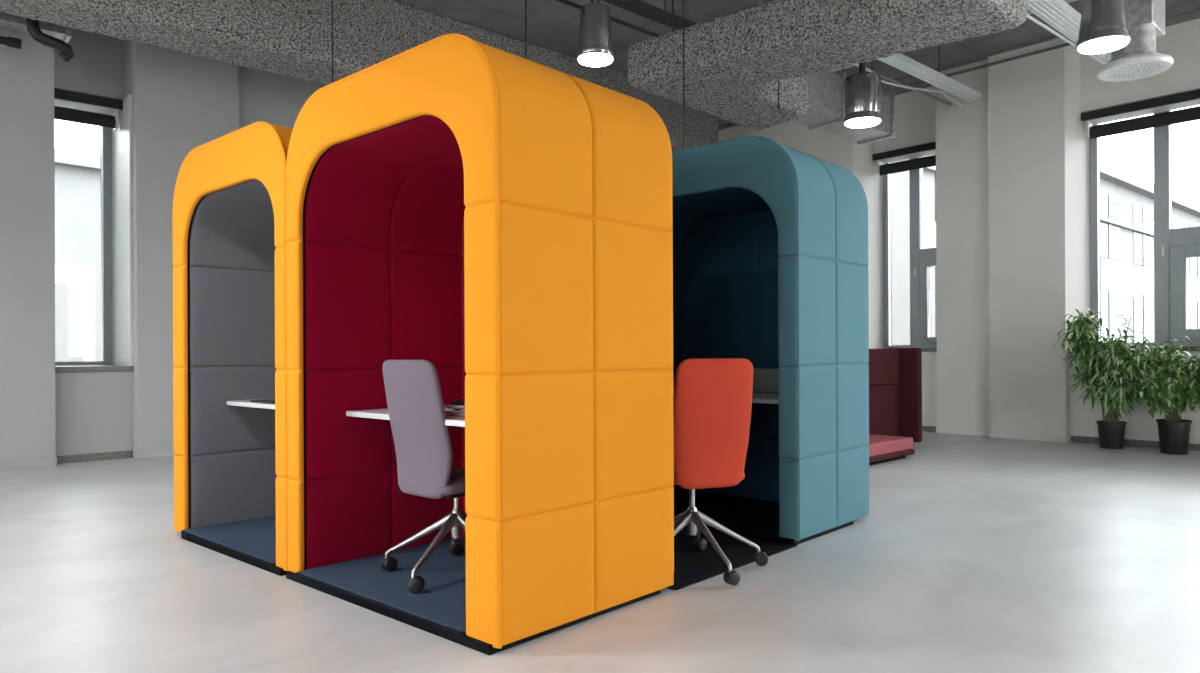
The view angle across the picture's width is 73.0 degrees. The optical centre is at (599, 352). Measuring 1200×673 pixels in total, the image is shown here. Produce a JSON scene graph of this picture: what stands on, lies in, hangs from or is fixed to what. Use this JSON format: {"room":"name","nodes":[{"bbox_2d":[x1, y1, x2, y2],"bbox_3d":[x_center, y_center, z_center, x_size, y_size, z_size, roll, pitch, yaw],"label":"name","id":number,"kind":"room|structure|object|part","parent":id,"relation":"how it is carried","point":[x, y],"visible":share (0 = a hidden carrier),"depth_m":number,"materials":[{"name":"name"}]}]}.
{"room":"open-plan office","nodes":[
{"label":"open-plan office","id":0,"kind":"room"},
{"bbox_2d":[0,28,325,461],"bbox_3d":[-4.462,-1.270,9.410,16.770,4.720,1.190,0,0,-42],"label":"wall","id":1,"kind":"structure","parent":0,"point":[182,102],"depth_m":8.34,"materials":[{"name":"paint"}]},
{"bbox_2d":[54,105,112,365],"bbox_3d":[-5.727,-1.283,8.876,0.705,2.855,0.110,0,0,-42],"label":"window","id":2,"kind":"structure","parent":1,"relation":"in","point":[105,132],"depth_m":9.03,"materials":[{"name":"grey metal"}]},
{"bbox_3d":[-5.745,-1.275,8.862,0.530,2.740,0.012,0,0,-42],"label":"pane","id":3,"kind":"part","parent":2,"relation":"part of","materials":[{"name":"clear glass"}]},
{"bbox_2d":[0,449,173,469],"bbox_3d":[-7.035,1.063,6.369,8.060,0.075,0.150,0,0,-42],"label":"trim","id":4,"kind":"structure","parent":1,"relation":"attached to","point":[5,465],"depth_m":7.81,"materials":[{"name":"paint"}]},
{"bbox_2d":[54,88,122,130],"bbox_3d":[-5.433,-2.544,8.544,0.685,0.285,0.305,0,0,-42],"label":"roller blind","id":5,"kind":"object","parent":1,"relation":"attached to","point":[63,98],"visible":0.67,"depth_m":8.50,"materials":[{"name":"fabric"}]},
{"bbox_3d":[-5.449,-2.601,8.561,0.645,0.018,0.258,0,0,-42],"label":"mounting plate","id":6,"kind":"part","parent":5,"relation":"part of","materials":[{"name":"white metal"}]},
{"bbox_3d":[-5.347,-2.642,8.447,0.685,0.090,0.045,0,0,-42],"label":"head rail","id":7,"kind":"part","parent":5,"relation":"part of","materials":[{"name":"metal"}]},
{"bbox_2d":[54,94,132,365],"bbox_3d":[-5.413,-1.274,8.527,0.705,2.825,0.830,0,0,-42],"label":"trim","id":8,"kind":"structure","parent":1,"relation":"attached to","point":[122,208],"depth_m":8.67,"materials":[{"name":"white paint"}]},
{"bbox_2d":[56,450,132,463],"bbox_3d":[-5.114,1.055,8.207,0.681,0.075,0.012,0,0,-42],"label":"baseboard","id":9,"kind":"structure","parent":1,"relation":"attached to","point":[119,454],"depth_m":8.20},
{"bbox_2d":[55,365,133,371],"bbox_3d":[-5.410,0.166,8.531,0.705,0.055,0.920,0,0,-42],"label":"windowsill","id":10,"kind":"structure","parent":1,"relation":"attached to","point":[81,368],"depth_m":8.20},
{"bbox_2d":[0,431,1199,672],"bbox_3d":[1.834,1.162,2.467,16.820,0.200,20.020,0,0,-42],"label":"floor","id":11,"kind":"structure","parent":0,"point":[971,553],"depth_m":3.59,"materials":[{"name":"concrete"}]},
{"bbox_2d":[173,121,292,575],"bbox_3d":[-1.685,-0.048,4.752,1.413,2.250,1.064,0,0,42],"label":"booth","id":12,"kind":"object","parent":11,"relation":"on","point":[230,241],"visible":0.49,"depth_m":4.81,"materials":[{"name":"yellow fabric"}]},
{"bbox_3d":[-1.993,0.070,4.380,1.162,1.966,0.022,0,0,42],"label":"edge trim","id":13,"kind":"part","parent":12,"relation":"part of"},
{"bbox_2d":[227,399,274,408],"bbox_3d":[-1.607,0.302,4.806,1.128,0.026,0.719,0,0,42],"label":"countertop","id":14,"kind":"structure","parent":12,"relation":"on","point":[244,403],"depth_m":4.73,"materials":[{"name":"white laminate"}]},
{"bbox_2d":[250,399,274,403],"bbox_3d":[-1.832,0.284,4.754,0.400,0.010,0.260,0,0,42],"label":"tablet","id":15,"kind":"object","parent":12,"relation":"on","point":[272,401],"visible":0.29,"depth_m":4.74,"materials":[{"name":"black plastic"}]},
{"bbox_2d":[286,34,673,654],"bbox_3d":[-0.590,-0.067,3.762,1.554,2.280,1.065,0,0,42],"label":"booth","id":16,"kind":"object","parent":11,"relation":"on","point":[499,220],"visible":0.97,"depth_m":3.38,"materials":[{"name":"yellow fabric"}]},
{"bbox_3d":[-0.941,0.047,3.429,1.272,2.002,0.022,0,0,42],"label":"edge trim","id":17,"kind":"part","parent":16,"relation":"part of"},
{"bbox_3d":[-0.928,-0.076,3.389,1.545,2.249,0.030,0,0,42],"label":"frame","id":18,"kind":"part","parent":16,"relation":"part of","materials":[{"name":"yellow fabric"}]},
{"bbox_2d":[346,404,464,426],"bbox_3d":[-0.554,0.297,3.855,1.238,0.026,0.719,0,0,42],"label":"countertop","id":19,"kind":"structure","parent":16,"relation":"on","point":[450,420],"depth_m":3.82,"materials":[{"name":"white laminate"}]},
{"bbox_2d":[380,360,466,593],"bbox_3d":[-0.636,0.526,3.755,0.678,0.992,0.732,0,0,42],"label":"office chair","id":20,"kind":"object","parent":16,"relation":"on","point":[417,416],"visible":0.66,"depth_m":3.56,"materials":[{"name":"purple fabric"}]},
{"bbox_3d":[-0.824,0.336,3.595,0.414,0.610,0.135,0,0,42],"label":"backrest","id":21,"kind":"part","parent":20,"relation":"part of","materials":[{"name":"purple fabric"}]},
{"bbox_3d":[-0.837,0.852,3.784,0.343,0.223,0.040,0,0,5],"label":"leg","id":22,"kind":"part","parent":20,"relation":"part of","materials":[{"name":"metal"}]},
{"bbox_3d":[-0.659,0.602,3.776,0.407,0.082,0.450,0,0,42],"label":"seat","id":23,"kind":"part","parent":20,"relation":"part of","materials":[{"name":"purple fabric"}]},
{"bbox_3d":[-0.735,0.852,3.614,0.134,0.223,0.328,0,0,42],"label":"leg","id":24,"kind":"part","parent":20,"relation":"part of","materials":[{"name":"metal"}]},
{"bbox_3d":[-0.536,0.851,3.653,0.343,0.223,0.040,0,0,42],"label":"leg","id":25,"kind":"part","parent":20,"relation":"part of","materials":[{"name":"metal"}]},
{"bbox_2d":[445,409,464,415],"bbox_3d":[-0.599,0.275,3.747,0.306,0.017,0.226,0,0,42],"label":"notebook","id":26,"kind":"object","parent":16,"relation":"on","point":[452,412],"visible":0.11,"depth_m":3.68,"materials":[{"name":"white paper"}]},
{"bbox_2d":[445,399,464,409],"bbox_3d":[-0.608,0.239,3.644,0.194,0.051,0.177,0,0,32],"label":"headphones","id":27,"kind":"object","parent":26,"relation":"on","point":[457,404],"visible":0.59,"depth_m":3.60,"materials":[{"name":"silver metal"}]},
{"bbox_2d":[451,400,463,409],"bbox_3d":[-0.654,0.240,3.730,0.017,0.050,0.080,0,0,32],"label":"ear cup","id":28,"kind":"object","parent":27,"relation":"on","point":[456,402],"depth_m":3.72,"materials":[{"name":"black plastic"}]},
{"bbox_2d":[666,136,868,589],"bbox_3d":[0.452,-0.092,4.927,1.570,2.320,2.058,0,0,42],"label":"booth","id":29,"kind":"object","parent":11,"relation":"on","point":[770,238],"visible":0.6,"depth_m":4.90,"materials":[{"name":"teal fabric"}]},
{"bbox_2d":[673,358,767,585],"bbox_3d":[0.481,0.544,3.999,0.710,1.034,0.692,0,0,-19],"label":"office chair","id":30,"kind":"object","parent":29,"relation":"on","point":[712,397],"visible":0.75,"depth_m":3.78,"materials":[{"name":"orange fabric"}]},
{"bbox_3d":[0.306,0.891,4.096,0.343,0.223,0.040,0,0,30],"label":"leg","id":31,"kind":"part","parent":30,"relation":"part of","materials":[{"name":"metal"}]},
{"bbox_3d":[0.327,0.891,3.898,0.321,0.223,0.155,0,0,-19],"label":"leg","id":32,"kind":"part","parent":30,"relation":"part of","materials":[{"name":"metal"}]},
{"bbox_3d":[0.492,0.890,4.178,0.040,0.223,0.343,0,0,12],"label":"leg","id":33,"kind":"part","parent":30,"relation":"part of","materials":[{"name":"metal"}]},
{"bbox_3d":[0.452,0.599,4.019,0.407,0.082,0.450,0,0,-19],"label":"seat","id":34,"kind":"part","parent":30,"relation":"part of","materials":[{"name":"orange fabric"}]},
{"bbox_3d":[0.522,0.890,3.850,0.058,0.223,0.342,0,0,-19],"label":"leg","id":35,"kind":"part","parent":30,"relation":"part of","materials":[{"name":"metal"}]},
{"bbox_3d":[0.530,0.332,3.788,0.414,0.610,0.135,0,0,-19],"label":"backrest","id":36,"kind":"part","parent":30,"relation":"part of","materials":[{"name":"orange fabric"}]},
{"bbox_3d":[0.626,0.890,4.032,0.336,0.223,0.102,0,0,-19],"label":"leg","id":37,"kind":"part","parent":30,"relation":"part of","materials":[{"name":"metal"}]},
{"bbox_2d":[673,391,778,403],"bbox_3d":[0.876,0.291,5.389,1.311,0.026,0.644,0,0,42],"label":"countertop","id":38,"kind":"structure","parent":29,"relation":"on","point":[770,398],"depth_m":4.92,"materials":[{"name":"white laminate"}]},
{"bbox_3d":[0.519,-0.103,5.000,1.560,2.289,0.030,0,0,42],"label":"frame","id":39,"kind":"part","parent":29,"relation":"part of","materials":[{"name":"teal fabric"}]},
{"bbox_2d":[868,348,921,464],"bbox_3d":[2.734,0.503,8.275,2.520,1.110,0.760,0,0,-44],"label":"lounge seat","id":40,"kind":"object","parent":11,"relation":"on","point":[895,374],"visible":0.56,"depth_m":9.09,"materials":[{"name":"red fabric"}]},
{"bbox_3d":[2.513,0.159,8.459,2.460,0.400,0.110,0,0,-44],"label":"panel","id":41,"kind":"part","parent":40,"relation":"part of","materials":[{"name":"red fabric"}]},
{"bbox_3d":[2.512,0.692,8.462,2.460,0.665,0.100,0,0,-44],"label":"panel","id":42,"kind":"part","parent":40,"relation":"part of","materials":[{"name":"red fabric"}]},
{"bbox_2d":[868,434,912,456],"bbox_3d":[2.406,0.914,7.875,1.470,0.120,0.636,0,0,-44],"label":"seat cushion","id":43,"kind":"object","parent":40,"relation":"on","point":[879,445],"depth_m":7.88,"materials":[{"name":"pink fabric"}]},
{"bbox_3d":[2.418,1.000,7.870,1.500,0.050,0.620,0,0,-44],"label":"seat","id":44,"kind":"part","parent":40,"relation":"part of","materials":[{"name":"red fabric"}]},
{"bbox_2d":[1053,308,1161,448],"bbox_3d":[5.528,0.274,8.838,1.095,1.543,0.743,0,0,42],"label":"potted plant","id":45,"kind":"object","parent":11,"relation":"on","point":[1106,377],"visible":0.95,"depth_m":8.78,"materials":[{"name":"green plant"}]},
{"bbox_3d":[5.611,0.900,8.897,0.286,0.290,0.286,0,0,-42],"label":"pot","id":46,"kind":"part","parent":45,"relation":"part of","materials":[{"name":"black plastic"}]},
{"bbox_2d":[1117,336,1199,454],"bbox_3d":[5.909,0.438,8.347,0.662,1.212,1.000,0,0,-34],"label":"potted plant","id":47,"kind":"object","parent":11,"relation":"on","point":[1176,387],"visible":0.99,"depth_m":8.30,"materials":[{"name":"green plant"}]},
{"bbox_3d":[5.954,0.872,8.412,0.307,0.345,0.307,0,0,-42],"label":"pot","id":48,"kind":"part","parent":47,"relation":"part of","materials":[{"name":"black plastic"}]},
{"bbox_2d":[395,0,1199,130],"bbox_3d":[1.812,-3.808,2.467,16.820,0.300,20.020,0,0,-42],"label":"ceiling","id":49,"kind":"structure","parent":0,"point":[554,25],"depth_m":9.06,"materials":[{"name":"concrete"}]},
{"bbox_2d":[0,12,71,43],"bbox_3d":[-5.208,-3.242,7.165,0.870,0.770,0.300,0,0,-42],"label":"air duct","id":50,"kind":"object","parent":49,"relation":"hanging from","point":[8,22],"visible":0.3,"depth_m":7.23,"materials":[{"name":"metal"}]},
{"bbox_2d":[0,18,73,61],"bbox_3d":[-6.691,-3.128,5.841,4.892,0.986,0.473,0,0,-42],"label":"drain pipe","id":51,"kind":"object","parent":49,"relation":"hanging from","point":[33,27],"visible":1,"depth_m":7.23,"materials":[{"name":"black plastic"}]},
{"bbox_2d":[332,0,332,82],"bbox_3d":[-2.466,-2.713,7.479,0.018,1.848,0.018,0,0,-19],"label":"hanging cable","id":52,"kind":"object","parent":49,"relation":"hanging from","point":[332,0],"visible":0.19,"depth_m":7.47,"materials":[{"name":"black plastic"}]},
{"bbox_2d":[0,0,718,151],"bbox_3d":[-3.761,-3.234,7.351,14.250,0.868,0.728,0,0,-42],"label":"ceiling panel","id":53,"kind":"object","parent":49,"relation":"attached to","point":[287,38],"depth_m":7.81,"materials":[{"name":"grey concrete"}]},
{"bbox_2d":[525,0,526,58],"bbox_3d":[-0.751,-3.071,8.217,0.018,1.148,0.018,0,0,-19],"label":"hanging cable","id":54,"kind":"object","parent":49,"relation":"hanging from","point":[525,0],"visible":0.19,"depth_m":8.21,"materials":[{"name":"black plastic"}]},
{"bbox_2d":[577,0,613,66],"bbox_3d":[-0.035,-2.837,5.645,0.261,1.626,0.261,0,0,-42],"label":"pendant lamp","id":55,"kind":"object","parent":49,"relation":"hanging from","point":[595,36],"visible":1,"depth_m":5.55,"materials":[{"name":"metal"}]},
{"bbox_2d":[578,53,612,66],"bbox_3d":[-0.032,-2.042,5.645,0.244,0.036,0.244,0,0,-42],"label":"diffuser","id":56,"kind":"object","parent":55,"relation":"attached to","point":[587,59],"depth_m":5.60,"materials":[{"name":"white plastic"}]},
{"bbox_2d":[556,0,659,36],"bbox_3d":[-0.165,-3.430,7.602,3.984,0.435,0.036,0,0,-42],"label":"conduit","id":57,"kind":"object","parent":49,"relation":"attached to","point":[567,2],"visible":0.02,"depth_m":7.94,"materials":[{"name":"metal"}]},
{"bbox_2d":[601,0,696,29],"bbox_3d":[0.057,-3.389,7.169,4.700,0.522,0.124,0,0,-42],"label":"cable tray","id":58,"kind":"object","parent":49,"relation":"hanging from","point":[641,8],"visible":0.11,"depth_m":7.51,"materials":[{"name":"metal"}]},
{"bbox_2d":[672,0,673,31],"bbox_3d":[0.646,-3.222,7.188,0.015,0.858,0.015,0,0,-19],"label":"suspension rod","id":59,"kind":"object","parent":49,"relation":"hanging from","point":[672,0],"visible":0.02,"depth_m":7.18,"materials":[{"name":"metal"}]},
{"bbox_2d":[683,0,684,148],"bbox_3d":[0.697,-2.652,6.760,0.018,1.998,0.018,0,0,-19],"label":"hanging cable","id":60,"kind":"object","parent":49,"relation":"hanging from","point":[683,0],"visible":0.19,"depth_m":6.76,"materials":[{"name":"black plastic"}]},
{"bbox_2d":[778,80,779,108],"bbox_3d":[1.702,-2.991,7.734,0.018,1.328,0.018,0,0,-19],"label":"hanging cable","id":61,"kind":"object","parent":49,"relation":"hanging from","point":[778,80],"visible":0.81,"depth_m":7.73,"materials":[{"name":"black plastic"}]},
{"bbox_2d":[791,59,894,144],"bbox_3d":[2.736,-3.177,9.649,2.200,0.970,0.500,0,0,-41],"label":"air duct","id":62,"kind":"object","parent":49,"relation":"hanging from","point":[826,105],"visible":0.47,"depth_m":9.42,"materials":[{"name":"metal"}]},
{"bbox_2d":[758,0,951,105],"bbox_3d":[3.039,-3.425,9.224,3.915,0.473,0.059,0,0,-40],"label":"conduit","id":63,"kind":"object","parent":49,"relation":"attached to","point":[759,1],"visible":0.46,"depth_m":9.74,"materials":[{"name":"metal"}]},
{"bbox_2d":[843,61,881,127],"bbox_3d":[2.393,-2.873,7.401,0.337,1.576,0.337,0,0,-42],"label":"pendant lamp","id":64,"kind":"object","parent":49,"relation":"hanging from","point":[862,90],"visible":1,"depth_m":7.27,"materials":[{"name":"metal"}]},
{"bbox_2d":[845,117,880,127],"bbox_3d":[2.397,-2.103,7.401,0.315,0.036,0.315,0,0,-42],"label":"diffuser","id":65,"kind":"object","parent":64,"relation":"attached to","point":[852,122],"depth_m":7.35,"materials":[{"name":"white plastic"}]},
{"bbox_2d":[854,63,962,106],"bbox_3d":[3.516,-3.372,9.445,2.912,0.586,0.085,0,0,-39],"label":"cable","id":66,"kind":"object","parent":49,"relation":"hanging from","point":[856,64],"visible":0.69,"depth_m":9.59,"materials":[{"name":"grey plastic"}]},
{"bbox_2d":[877,45,981,101],"bbox_3d":[3.178,-3.401,8.769,4.080,0.526,0.164,0,0,-42],"label":"cable tray","id":67,"kind":"object","parent":49,"relation":"hanging from","point":[899,61],"visible":0.56,"depth_m":9.30,"materials":[{"name":"metal"}]},
{"bbox_2d":[829,0,1076,71],"bbox_3d":[4.226,-3.643,9.068,0.040,0.050,6.200,0,0,-42],"label":"rail","id":68,"kind":"object","parent":49,"relation":"attached to","point":[1066,1],"visible":0.02,"depth_m":10.21,"materials":[{"name":"metal"}]},
{"bbox_2d":[1027,0,1110,62],"bbox_3d":[4.174,-3.405,7.513,4.280,0.526,0.224,0,0,-42],"label":"cable tray","id":69,"kind":"object","parent":49,"relation":"hanging from","point":[1058,14],"visible":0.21,"depth_m":7.62,"materials":[{"name":"metal"}]},
{"bbox_2d":[1027,14,1131,81],"bbox_3d":[3.990,-3.400,7.557,5.693,0.531,0.061,0,0,-41],"label":"conduit","id":70,"kind":"object","parent":49,"relation":"attached to","point":[1028,15],"visible":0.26,"depth_m":8.02,"materials":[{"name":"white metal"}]},
{"bbox_2d":[1076,0,1130,53],"bbox_3d":[3.440,-2.877,5.551,0.322,1.576,0.322,0,0,-42],"label":"pendant lamp","id":71,"kind":"object","parent":49,"relation":"hanging from","point":[1103,24],"visible":1,"depth_m":5.45,"materials":[{"name":"metal"}]},
{"bbox_2d":[1077,36,1128,53],"bbox_3d":[3.443,-2.107,5.551,0.302,0.036,0.302,0,0,-42],"label":"diffuser","id":72,"kind":"object","parent":71,"relation":"attached to","point":[1086,44],"depth_m":5.51,"materials":[{"name":"white plastic"}]},
{"bbox_2d":[1095,0,1173,81],"bbox_3d":[4.271,-2.958,6.495,0.524,1.418,0.524,0,0,2],"label":"ceiling vent","id":73,"kind":"object","parent":49,"relation":"in","point":[1138,59],"visible":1,"depth_m":6.36,"materials":[{"name":"grey metal"}]},
{"bbox_3d":[2.252,-3.229,6.077,0.016,0.858,0.016,0,0,-42],"label":"suspension rod","id":74,"kind":"object","parent":49,"relation":"hanging from","visible":0},
{"bbox_2d":[628,0,1026,129],"bbox_3d":[1.986,-2.638,7.103,2.179,0.425,3.178,0,0,-42],"label":"ceiling panel","id":75,"kind":"object","parent":74,"relation":"hanging from","point":[734,64],"visible":0.99,"depth_m":6.66,"materials":[{"name":"grey concrete"}]},
{"bbox_2d":[718,18,1199,443],"bbox_3d":[7.649,-1.323,7.713,1.040,4.720,20.020,0,0,-42],"label":"wall","id":76,"kind":"structure","parent":0,"point":[1013,227],"depth_m":9.90,"materials":[{"name":"paint"}]},
{"bbox_2d":[883,154,936,348],"bbox_3d":[4.625,-1.470,11.618,0.141,2.832,1.182,0,0,-42],"label":"window","id":77,"kind":"structure","parent":76,"relation":"in","point":[922,260],"depth_m":11.65,"materials":[{"name":"grey metal"}]},
{"bbox_3d":[4.402,-1.464,11.881,0.012,2.710,0.340,0,0,-42],"label":"pane","id":78,"kind":"part","parent":77,"relation":"part of","materials":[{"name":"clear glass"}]},
{"bbox_2d":[872,142,935,175],"bbox_3d":[4.453,-2.729,11.462,0.305,0.310,1.140,0,0,-42],"label":"roller blind","id":79,"kind":"object","parent":77,"relation":"attached to","point":[927,149],"visible":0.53,"depth_m":11.48,"materials":[{"name":"fabric"}]},
{"bbox_3d":[4.356,-2.839,11.375,0.045,0.090,1.140,0,0,-42],"label":"head rail","id":80,"kind":"part","parent":79,"relation":"part of","materials":[{"name":"metal"}]},
{"bbox_3d":[4.470,-2.800,11.477,0.258,0.018,1.100,0,0,-42],"label":"mounting plate","id":81,"kind":"part","parent":79,"relation":"part of","materials":[{"name":"white metal"}]},
{"bbox_2d":[718,0,1199,128],"bbox_3d":[5.509,-3.614,9.213,0.120,0.120,12.300,0,0,-42],"label":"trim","id":82,"kind":"structure","parent":76,"relation":"attached to","point":[1185,1],"depth_m":9.83,"materials":[{"name":"grey metal"}]},
{"bbox_2d":[936,427,1070,442],"bbox_3d":[4.199,1.014,10.867,0.140,0.075,3.802,0,0,-42],"label":"trim","id":83,"kind":"structure","parent":76,"relation":"attached to","point":[1037,437],"depth_m":9.91,"materials":[{"name":"paint"}]},
{"bbox_2d":[921,346,1199,351],"bbox_3d":[5.750,-0.040,9.799,0.780,0.050,5.370,0,0,-42],"label":"window sill","id":84,"kind":"structure","parent":76,"relation":"attached to","point":[1196,348],"depth_m":8.85,"materials":[{"name":"grey"}]},
{"bbox_2d":[922,426,1199,450],"bbox_3d":[5.482,1.009,9.555,0.012,0.075,5.370,0,0,-42],"label":"baseboard","id":85,"kind":"structure","parent":76,"relation":"attached to","point":[1082,439],"depth_m":9.07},
{"bbox_2d":[1089,110,1199,346],"bbox_3d":[6.945,-1.480,9.041,0.141,2.832,2.646,0,0,-42],"label":"window","id":86,"kind":"structure","parent":76,"relation":"in","point":[1173,248],"depth_m":9.42,"materials":[{"name":"grey metal"}]},
{"bbox_3d":[6.325,-1.473,9.745,0.012,2.710,0.590,0,0,-42],"label":"pane","id":87,"kind":"part","parent":86,"relation":"part of","materials":[{"name":"clear glass"}]},
{"bbox_2d":[1081,90,1199,138],"bbox_3d":[6.772,-2.730,8.887,0.305,0.310,2.610,0,0,-42],"label":"roller blind","id":88,"kind":"object","parent":86,"relation":"attached to","point":[1192,98],"visible":1,"depth_m":9.34,"materials":[{"name":"fabric"}]},
{"bbox_3d":[6.675,-2.839,8.800,0.045,0.090,2.610,0,0,-42],"label":"head rail","id":89,"kind":"part","parent":88,"relation":"part of","materials":[{"name":"metal"}]},
{"bbox_3d":[6.789,-2.800,8.902,0.258,0.018,2.570,0,0,-42],"label":"mounting plate","id":90,"kind":"part","parent":88,"relation":"part of","materials":[{"name":"white metal"}]},
{"bbox_3d":[6.537,-1.179,9.416,0.035,0.120,0.024,0,0,-42],"label":"handle","id":91,"kind":"part","parent":86,"relation":"part of","materials":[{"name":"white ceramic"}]},
{"bbox_3d":[7.229,-0.682,8.745,0.012,0.820,1.480,0,0,-42],"label":"pane","id":92,"kind":"part","parent":86,"relation":"part of","materials":[{"name":"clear glass"}]},
{"label":"outside","id":93,"kind":"structure","parent":0,"visible":0},
{"bbox_3d":[2.231,2.310,42.368,180.000,0.100,180.000,0,0,-42],"label":"ground","id":94,"kind":"structure","parent":93,"visible":0},
{"bbox_2d":[54,148,101,361],"bbox_3d":[-22.712,-1.456,17.866,8.650,7.650,26.600,0,0,41],"label":"office building","id":95,"kind":"structure","parent":94,"relation":"on","point":[78,303],"depth_m":21.73,"materials":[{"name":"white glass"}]},
{"bbox_3d":[-22.728,-5.106,17.866,8.650,0.350,26.600,0,0,41],"label":"cornice","id":96,"kind":"part","parent":95,"relation":"part of","materials":[{"name":"white"}]},
{"bbox_2d":[891,154,1199,344],"bbox_3d":[19.478,-2.090,35.097,38.600,8.550,8.650,0,0,-41],"label":"office building","id":97,"kind":"structure","parent":94,"relation":"on","point":[1126,199],"depth_m":28.83,"materials":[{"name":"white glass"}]},
{"bbox_3d":[19.460,-6.190,35.097,38.600,0.350,8.650,0,0,-41],"label":"cornice","id":98,"kind":"part","parent":97,"relation":"part of","materials":[{"name":"white"}]}
]}

